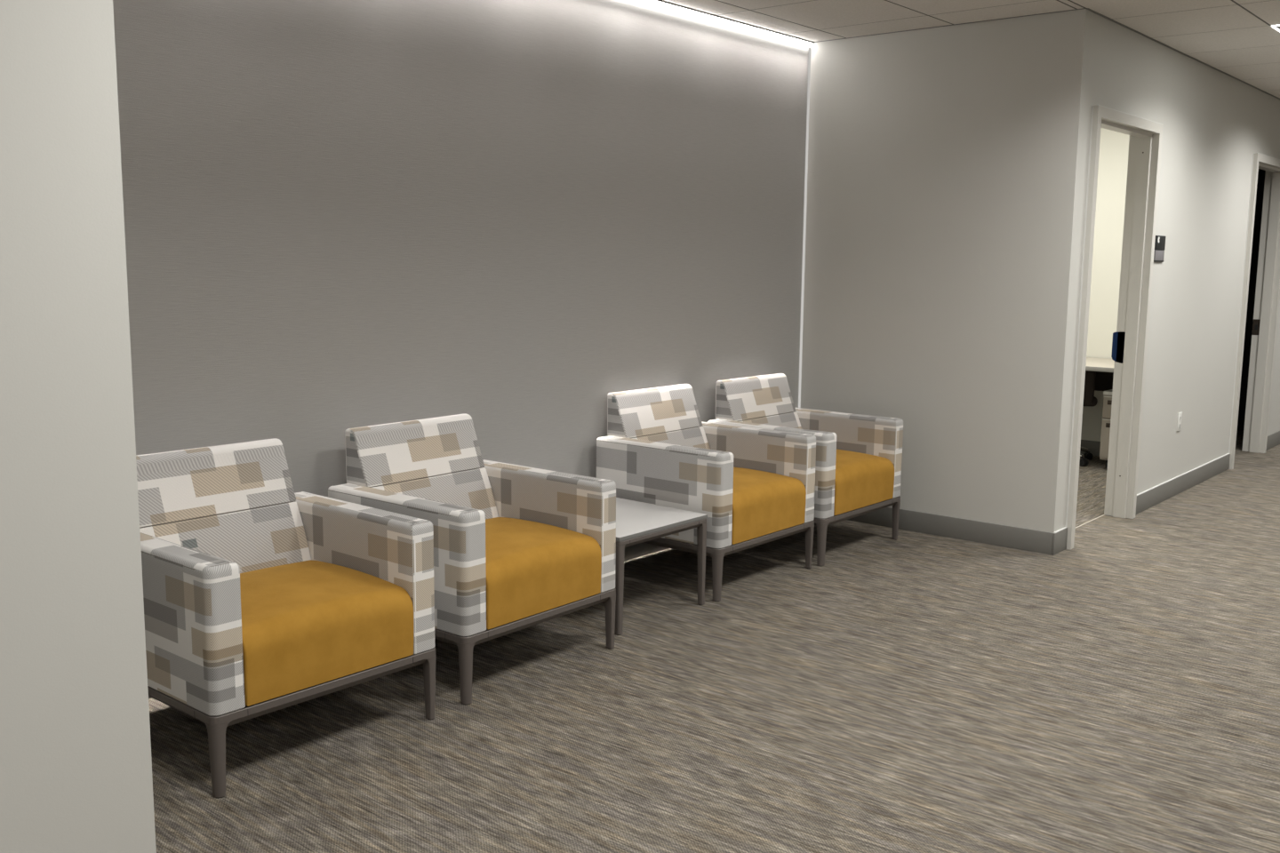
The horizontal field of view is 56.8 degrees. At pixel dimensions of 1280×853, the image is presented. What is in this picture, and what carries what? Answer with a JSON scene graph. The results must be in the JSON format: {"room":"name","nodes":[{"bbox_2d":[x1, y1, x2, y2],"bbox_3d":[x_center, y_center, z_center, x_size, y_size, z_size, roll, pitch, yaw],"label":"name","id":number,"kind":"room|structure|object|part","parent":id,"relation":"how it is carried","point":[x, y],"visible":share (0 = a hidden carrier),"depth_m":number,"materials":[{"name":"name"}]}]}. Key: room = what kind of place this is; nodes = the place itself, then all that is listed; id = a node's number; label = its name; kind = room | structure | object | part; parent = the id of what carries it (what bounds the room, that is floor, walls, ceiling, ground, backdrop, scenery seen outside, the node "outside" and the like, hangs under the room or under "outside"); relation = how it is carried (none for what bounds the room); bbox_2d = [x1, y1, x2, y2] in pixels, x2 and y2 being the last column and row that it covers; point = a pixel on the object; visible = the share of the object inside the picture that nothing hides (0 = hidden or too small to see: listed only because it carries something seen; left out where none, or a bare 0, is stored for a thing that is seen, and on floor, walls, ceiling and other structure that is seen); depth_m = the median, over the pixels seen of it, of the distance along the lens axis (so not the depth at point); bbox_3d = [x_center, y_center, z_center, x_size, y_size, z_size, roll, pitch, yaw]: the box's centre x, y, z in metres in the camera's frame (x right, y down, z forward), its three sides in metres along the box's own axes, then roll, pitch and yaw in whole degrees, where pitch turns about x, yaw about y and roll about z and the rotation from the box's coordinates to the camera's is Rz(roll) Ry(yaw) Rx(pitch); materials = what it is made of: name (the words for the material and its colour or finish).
{"room":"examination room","nodes":[
{"label":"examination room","id":0,"kind":"room"},
{"bbox_2d":[0,0,156,852],"bbox_3d":[-2.804,-0.116,1.073,1.502,2.750,4.057,7,11,39],"label":"wall","id":1,"kind":"structure","parent":0,"point":[76,762],"depth_m":2.08,"materials":[{"name":"white paint"}]},
{"bbox_2d":[112,0,808,497],"bbox_3d":[-0.662,-0.635,4.855,0.110,2.750,4.788,7,11,39],"label":"wall","id":2,"kind":"structure","parent":0,"point":[514,217],"depth_m":4.62,"materials":[{"name":"grey paint"}]},
{"bbox_2d":[148,543,667,698],"bbox_3d":[-0.597,0.672,5.041,0.011,0.110,4.647,7,11,39],"label":"baseboard","id":3,"kind":"structure","parent":2,"relation":"attached to","point":[640,549],"depth_m":5.74,"materials":[{"name":"grey"}]},
{"bbox_2d":[633,0,814,407],"bbox_3d":[-0.571,-0.628,4.852,0.032,2.499,4.658,7,11,39],"label":"wall light","id":4,"kind":"object","parent":2,"relation":"attached to","point":[660,4],"visible":0.71,"depth_m":6.27,"materials":[{"name":"grey metal"}]},
{"bbox_2d":[148,430,1279,852],"bbox_3d":[3.207,0.855,4.644,10.000,0.060,17.000,7,11,39],"label":"floor","id":5,"kind":"structure","parent":0,"point":[1117,691],"depth_m":3.73,"materials":[{"name":"carpet"}]},
{"bbox_2d":[136,438,436,799],"bbox_3d":[-1.146,0.511,3.600,0.727,0.828,0.765,7,11,40],"label":"armchair","id":6,"kind":"object","parent":5,"relation":"on","point":[261,596],"visible":0.91,"depth_m":3.52,"materials":[{"name":"multicoloured fabric"}]},
{"bbox_3d":[-1.355,0.528,3.339,0.700,0.404,0.096,7,11,40],"label":"armrest","id":7,"kind":"part","parent":6,"relation":"part of","materials":[{"name":"fabric"}]},
{"bbox_3d":[-1.126,0.885,3.165,0.057,0.204,0.057,7,11,40],"label":"leg","id":8,"kind":"part","parent":6,"relation":"part of","materials":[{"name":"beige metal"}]},
{"bbox_3d":[-1.332,0.358,3.738,0.235,0.568,0.569,7,11,40],"label":"backrest","id":9,"kind":"part","parent":6,"relation":"part of","materials":[{"name":"fabric"}]},
{"bbox_3d":[-1.141,0.717,3.624,0.700,0.045,0.764,7,11,40],"label":"frame","id":10,"kind":"part","parent":6,"relation":"part of","materials":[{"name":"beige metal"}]},
{"bbox_3d":[-1.085,0.582,3.557,0.565,0.233,0.570,7,11,40],"label":"seat","id":11,"kind":"part","parent":6,"relation":"part of","materials":[{"name":"yellow fabric"}]},
{"bbox_3d":[-0.923,0.460,3.844,0.700,0.404,0.096,7,11,40],"label":"armrest","id":12,"kind":"part","parent":6,"relation":"part of","materials":[{"name":"fabric"}]},
{"bbox_3d":[-0.669,0.813,3.700,0.057,0.204,0.057,7,11,40],"label":"leg","id":13,"kind":"part","parent":6,"relation":"part of","materials":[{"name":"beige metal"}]},
{"bbox_2d":[328,413,615,705],"bbox_3d":[-0.597,0.420,4.271,0.727,0.828,0.765,7,10,38],"label":"armchair","id":14,"kind":"object","parent":5,"relation":"on","point":[516,548],"visible":0.91,"depth_m":4.21,"materials":[{"name":"fabric"}]},
{"bbox_3d":[-0.799,0.438,4.005,0.700,0.404,0.096,7,10,38],"label":"armrest","id":15,"kind":"part","parent":14,"relation":"part of","materials":[{"name":"fabric"}]},
{"bbox_3d":[-0.788,0.268,4.405,0.235,0.568,0.569,7,10,38],"label":"backrest","id":16,"kind":"part","parent":14,"relation":"part of","materials":[{"name":"fabric"}]},
{"bbox_3d":[-0.564,0.794,3.838,0.057,0.204,0.057,7,10,38],"label":"leg","id":17,"kind":"part","parent":14,"relation":"part of","materials":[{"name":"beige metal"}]},
{"bbox_3d":[-0.593,0.626,4.295,0.700,0.045,0.764,7,10,38],"label":"frame","id":18,"kind":"part","parent":14,"relation":"part of","materials":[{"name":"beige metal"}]},
{"bbox_3d":[-0.535,0.491,4.230,0.565,0.233,0.570,7,10,38],"label":"seat","id":19,"kind":"part","parent":14,"relation":"part of","materials":[{"name":"yellow fabric"}]},
{"bbox_3d":[-0.381,0.368,4.521,0.700,0.404,0.096,7,10,38],"label":"armrest","id":20,"kind":"part","parent":14,"relation":"part of","materials":[{"name":"fabric"}]},
{"bbox_3d":[-0.122,0.721,4.384,0.057,0.204,0.057,7,10,38],"label":"leg","id":21,"kind":"part","parent":14,"relation":"part of","materials":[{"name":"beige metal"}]},
{"bbox_2d":[614,497,707,635],"bbox_3d":[-0.153,0.552,4.936,0.660,0.387,0.560,7,11,39],"label":"side table","id":22,"kind":"object","parent":5,"relation":"on","point":[636,523],"visible":0.52,"depth_m":4.80,"materials":[{"name":"white laminate"}]},
{"bbox_3d":[-0.082,0.624,4.546,0.043,0.350,0.043,7,11,39],"label":"leg","id":23,"kind":"part","parent":22,"relation":"part of","materials":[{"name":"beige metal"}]},
{"bbox_3d":[-0.151,0.394,4.913,0.660,0.032,0.560,7,11,39],"label":"frame","id":24,"kind":"part","parent":22,"relation":"part of","materials":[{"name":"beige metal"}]},
{"bbox_3d":[0.249,0.571,4.939,0.043,0.350,0.043,7,11,39],"label":"leg","id":25,"kind":"part","parent":22,"relation":"part of","materials":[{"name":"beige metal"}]},
{"bbox_2d":[596,384,815,601],"bbox_3d":[0.305,0.261,5.451,0.727,0.828,0.765,7,11,40],"label":"armchair","id":26,"kind":"object","parent":5,"relation":"on","point":[755,487],"visible":0.91,"depth_m":5.29,"materials":[{"name":"fabric"}]},
{"bbox_3d":[0.118,0.107,5.590,0.235,0.568,0.569,7,11,40],"label":"backrest","id":27,"kind":"part","parent":26,"relation":"part of","materials":[{"name":"fabric"}]},
{"bbox_3d":[0.096,0.277,5.190,0.700,0.404,0.096,7,11,40],"label":"armrest","id":28,"kind":"part","parent":26,"relation":"part of","materials":[{"name":"fabric"}]},
{"bbox_3d":[0.326,0.635,5.017,0.057,0.204,0.057,7,11,40],"label":"leg","id":29,"kind":"part","parent":26,"relation":"part of","materials":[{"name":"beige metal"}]},
{"bbox_3d":[0.309,0.467,5.475,0.700,0.045,0.764,7,11,40],"label":"frame","id":30,"kind":"part","parent":26,"relation":"part of","materials":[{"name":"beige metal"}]},
{"bbox_3d":[0.527,0.209,5.696,0.700,0.404,0.096,7,11,40],"label":"armrest","id":31,"kind":"part","parent":26,"relation":"part of","materials":[{"name":"fabric"}]},
{"bbox_3d":[0.366,0.331,5.409,0.565,0.233,0.570,7,11,40],"label":"seat","id":32,"kind":"part","parent":26,"relation":"part of","materials":[{"name":"yellow fabric"}]},
{"bbox_3d":[0.782,0.563,5.553,0.057,0.204,0.057,7,11,40],"label":"leg","id":33,"kind":"part","parent":26,"relation":"part of","materials":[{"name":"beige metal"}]},
{"bbox_2d":[707,373,903,566],"bbox_3d":[0.839,0.181,6.045,0.727,0.828,0.765,7,11,40],"label":"armchair","id":34,"kind":"object","parent":5,"relation":"on","point":[858,465],"visible":0.66,"depth_m":6.02,"materials":[{"name":"fabric"}]},
{"bbox_3d":[0.653,0.028,6.184,0.235,0.568,0.569,7,11,40],"label":"backrest","id":35,"kind":"part","parent":34,"relation":"part of","materials":[{"name":"fabric"}]},
{"bbox_3d":[0.629,0.198,5.785,0.700,0.404,0.096,7,11,40],"label":"armrest","id":36,"kind":"part","parent":34,"relation":"part of","materials":[{"name":"fabric"}]},
{"bbox_3d":[0.858,0.555,5.610,0.057,0.204,0.057,7,11,40],"label":"leg","id":37,"kind":"part","parent":34,"relation":"part of","materials":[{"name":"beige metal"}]},
{"bbox_3d":[1.062,0.130,6.289,0.700,0.404,0.096,7,11,40],"label":"armrest","id":38,"kind":"part","parent":34,"relation":"part of","materials":[{"name":"fabric"}]},
{"bbox_3d":[0.843,0.387,6.069,0.700,0.045,0.764,7,11,40],"label":"frame","id":39,"kind":"part","parent":34,"relation":"part of","materials":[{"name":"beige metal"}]},
{"bbox_3d":[0.900,0.252,6.002,0.565,0.233,0.570,7,11,40],"label":"seat","id":40,"kind":"part","parent":34,"relation":"part of","materials":[{"name":"yellow fabric"}]},
{"bbox_3d":[1.316,0.484,6.144,0.057,0.204,0.057,7,11,40],"label":"leg","id":41,"kind":"part","parent":34,"relation":"part of","materials":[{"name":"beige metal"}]},
{"bbox_2d":[1079,370,1097,466],"bbox_3d":[3.029,-0.098,8.617,0.594,0.695,0.606,1,8,5],"label":"chair","id":42,"kind":"object","parent":5,"relation":"on","point":[1089,398],"visible":0.28,"depth_m":8.36,"materials":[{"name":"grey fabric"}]},
{"bbox_3d":[3.178,0.164,8.680,0.234,0.055,0.030,-1,8,-10],"label":"arm","id":43,"kind":"part","parent":42,"relation":"part of","materials":[{"name":"silver metal"}]},
{"bbox_3d":[3.009,-0.279,8.383,0.413,0.270,0.086,1,8,5],"label":"backrest","id":44,"kind":"part","parent":42,"relation":"part of","materials":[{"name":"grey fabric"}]},
{"bbox_3d":[3.029,-0.211,8.618,0.480,0.075,0.460,1,8,5],"label":"seat","id":45,"kind":"part","parent":42,"relation":"part of","materials":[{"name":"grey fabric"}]},
{"bbox_2d":[1085,357,1114,391],"bbox_3d":[2.854,-0.145,8.793,2.300,0.735,0.780,7,11,39],"label":"office desk","id":46,"kind":"object","parent":5,"relation":"on","point":[1103,368],"visible":0.02,"depth_m":8.65,"materials":[{"name":"beige laminate"}]},
{"bbox_3d":[3.050,-0.409,8.996,2.210,0.205,0.015,7,11,39],"label":"modesty panel","id":47,"kind":"part","parent":46,"relation":"part of","materials":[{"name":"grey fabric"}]},
{"bbox_2d":[1099,389,1112,468],"bbox_3d":[3.546,0.019,8.355,0.404,0.550,0.534,7,11,39],"label":"pedestal","id":48,"kind":"object","parent":5,"relation":"on","point":[1108,394],"visible":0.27,"depth_m":8.26,"materials":[{"name":"silver metal"}]},
{"bbox_3d":[3.383,0.102,8.170,0.392,0.275,0.018,7,11,39],"label":"drawer","id":49,"kind":"part","parent":48,"relation":"part of","materials":[{"name":"silver metal"}]},
{"bbox_3d":[3.385,-0.119,8.138,0.392,0.150,0.018,7,11,39],"label":"drawer","id":50,"kind":"part","parent":48,"relation":"part of","materials":[{"name":"silver metal"}]},
{"bbox_2d":[800,8,1095,533],"bbox_3d":[0.832,-0.894,6.774,3.309,2.750,0.120,7,11,39],"label":"wall","id":51,"kind":"structure","parent":0,"point":[946,172],"depth_m":6.05,"materials":[{"name":"white paint"}]},
{"bbox_2d":[813,8,1086,42],"bbox_3d":[1.508,-2.018,5.967,1.469,0.004,0.010,7,11,39],"label":"trim","id":52,"kind":"structure","parent":51,"relation":"attached to","point":[1082,8],"depth_m":5.90,"materials":[{"name":"grey metal"}]},
{"bbox_2d":[848,507,1053,554],"bbox_3d":[1.473,0.509,6.336,1.490,0.110,0.011,7,11,39],"label":"baseboard","id":53,"kind":"structure","parent":51,"relation":"attached to","point":[1011,537],"depth_m":6.15,"materials":[{"name":"grey rubber"}]},
{"bbox_2d":[662,0,1279,98],"bbox_3d":[3.940,-1.676,3.685,8.160,0.020,17.000,7,11,39],"label":"ceiling","id":54,"kind":"structure","parent":0,"point":[1237,38],"depth_m":5.75,"materials":[{"name":"tile"}]},
{"bbox_2d":[1271,24,1279,31],"bbox_3d":[3.552,-1.984,5.895,0.606,0.005,0.606,7,11,39],"label":"recessed light","id":55,"kind":"object","parent":54,"relation":"in","point":[1276,27],"visible":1,"depth_m":5.88,"materials":[{"name":"grey metal"}]},
{"bbox_2d":[1080,128,1129,441],"bbox_3d":[2.842,-1.228,9.249,3.189,2.750,0.100,7,11,39],"label":"wall","id":56,"kind":"structure","parent":0,"point":[1114,146],"depth_m":8.69,"materials":[{"name":"paint"}]},
{"bbox_2d":[1080,440,1100,455],"bbox_3d":[1.842,0.247,8.190,3.089,0.110,3.095,7,11,39],"label":"baseboard","id":57,"kind":"structure","parent":56,"relation":"attached to","point":[1093,447],"depth_m":8.89,"materials":[{"name":"grey"}]},
{"bbox_2d":[1063,13,1279,527],"bbox_3d":[4.712,-1.160,8.913,0.120,2.750,8.165,7,11,39],"label":"wall","id":58,"kind":"structure","parent":0,"point":[1214,123],"depth_m":7.19,"materials":[{"name":"white paint"}]},
{"bbox_2d":[1075,514,1104,527],"bbox_3d":[2.381,0.555,6.466,0.006,0.002,0.914,7,11,39],"label":"trim","id":59,"kind":"structure","parent":58,"relation":"attached to","point":[1103,515],"depth_m":6.63,"materials":[{"name":"silver laminate"}]},
{"bbox_2d":[1065,104,1163,549],"bbox_3d":[2.452,-0.518,6.261,0.158,2.184,1.014,7,11,39],"label":"door frame","id":60,"kind":"structure","parent":58,"relation":"in","point":[1146,136],"depth_m":6.54,"materials":[{"name":"paint"}]},
{"bbox_2d":[1111,331,1125,363],"bbox_3d":[2.694,-0.447,6.664,0.066,0.177,0.002,7,10,37],"label":"tape","id":61,"kind":"object","parent":60,"relation":"attached to","point":[1118,338],"visible":1,"depth_m":6.66,"materials":[{"name":"blue"}]},
{"bbox_2d":[1153,235,1165,262],"bbox_3d":[2.940,-1.006,6.689,0.011,0.146,0.156,7,11,39],"label":"room sign","id":62,"kind":"object","parent":58,"relation":"attached to","point":[1160,240],"visible":0.98,"depth_m":6.67,"materials":[{"name":"black plastic"}]},
{"bbox_2d":[1051,431,1279,555],"bbox_3d":[4.707,0.159,9.009,0.011,0.110,8.296,7,11,39],"label":"baseboard","id":63,"kind":"structure","parent":58,"relation":"attached to","point":[1146,500],"depth_m":7.40,"materials":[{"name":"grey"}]},
{"bbox_2d":[1176,412,1182,431],"bbox_3d":[3.347,-0.029,7.336,0.008,0.116,0.072,7,11,39],"label":"power outlet","id":64,"kind":"object","parent":58,"relation":"attached to","point":[1180,415],"visible":1,"depth_m":7.32,"materials":[{"name":"white plastic"}]},
{"bbox_2d":[1086,8,1279,99],"bbox_3d":[4.737,-2.369,8.650,0.012,0.004,8.285,7,11,39],"label":"trim","id":65,"kind":"structure","parent":58,"relation":"attached to","point":[1092,11],"depth_m":6.51,"materials":[{"name":"grey metal"}]},
{"bbox_2d":[1228,152,1279,469],"bbox_3d":[4.456,-0.838,8.636,0.158,2.184,1.014,7,11,39],"label":"door frame","id":66,"kind":"structure","parent":58,"relation":"in","point":[1268,283],"depth_m":8.95,"materials":[{"name":"paint"}]},
{"bbox_3d":[4.706,-0.759,9.037,0.048,0.120,0.002,7,11,39],"label":"strike plate","id":67,"kind":"part","parent":66,"relation":"part of","materials":[{"name":"brown metal"}]},
{"bbox_2d":[1237,168,1265,431],"bbox_3d":[5.120,-1.403,10.637,1.489,2.750,4.970,7,11,39],"label":"wall","id":68,"kind":"structure","parent":0,"point":[1261,173],"depth_m":10.16,"materials":[{"name":"paint"}]}
]}

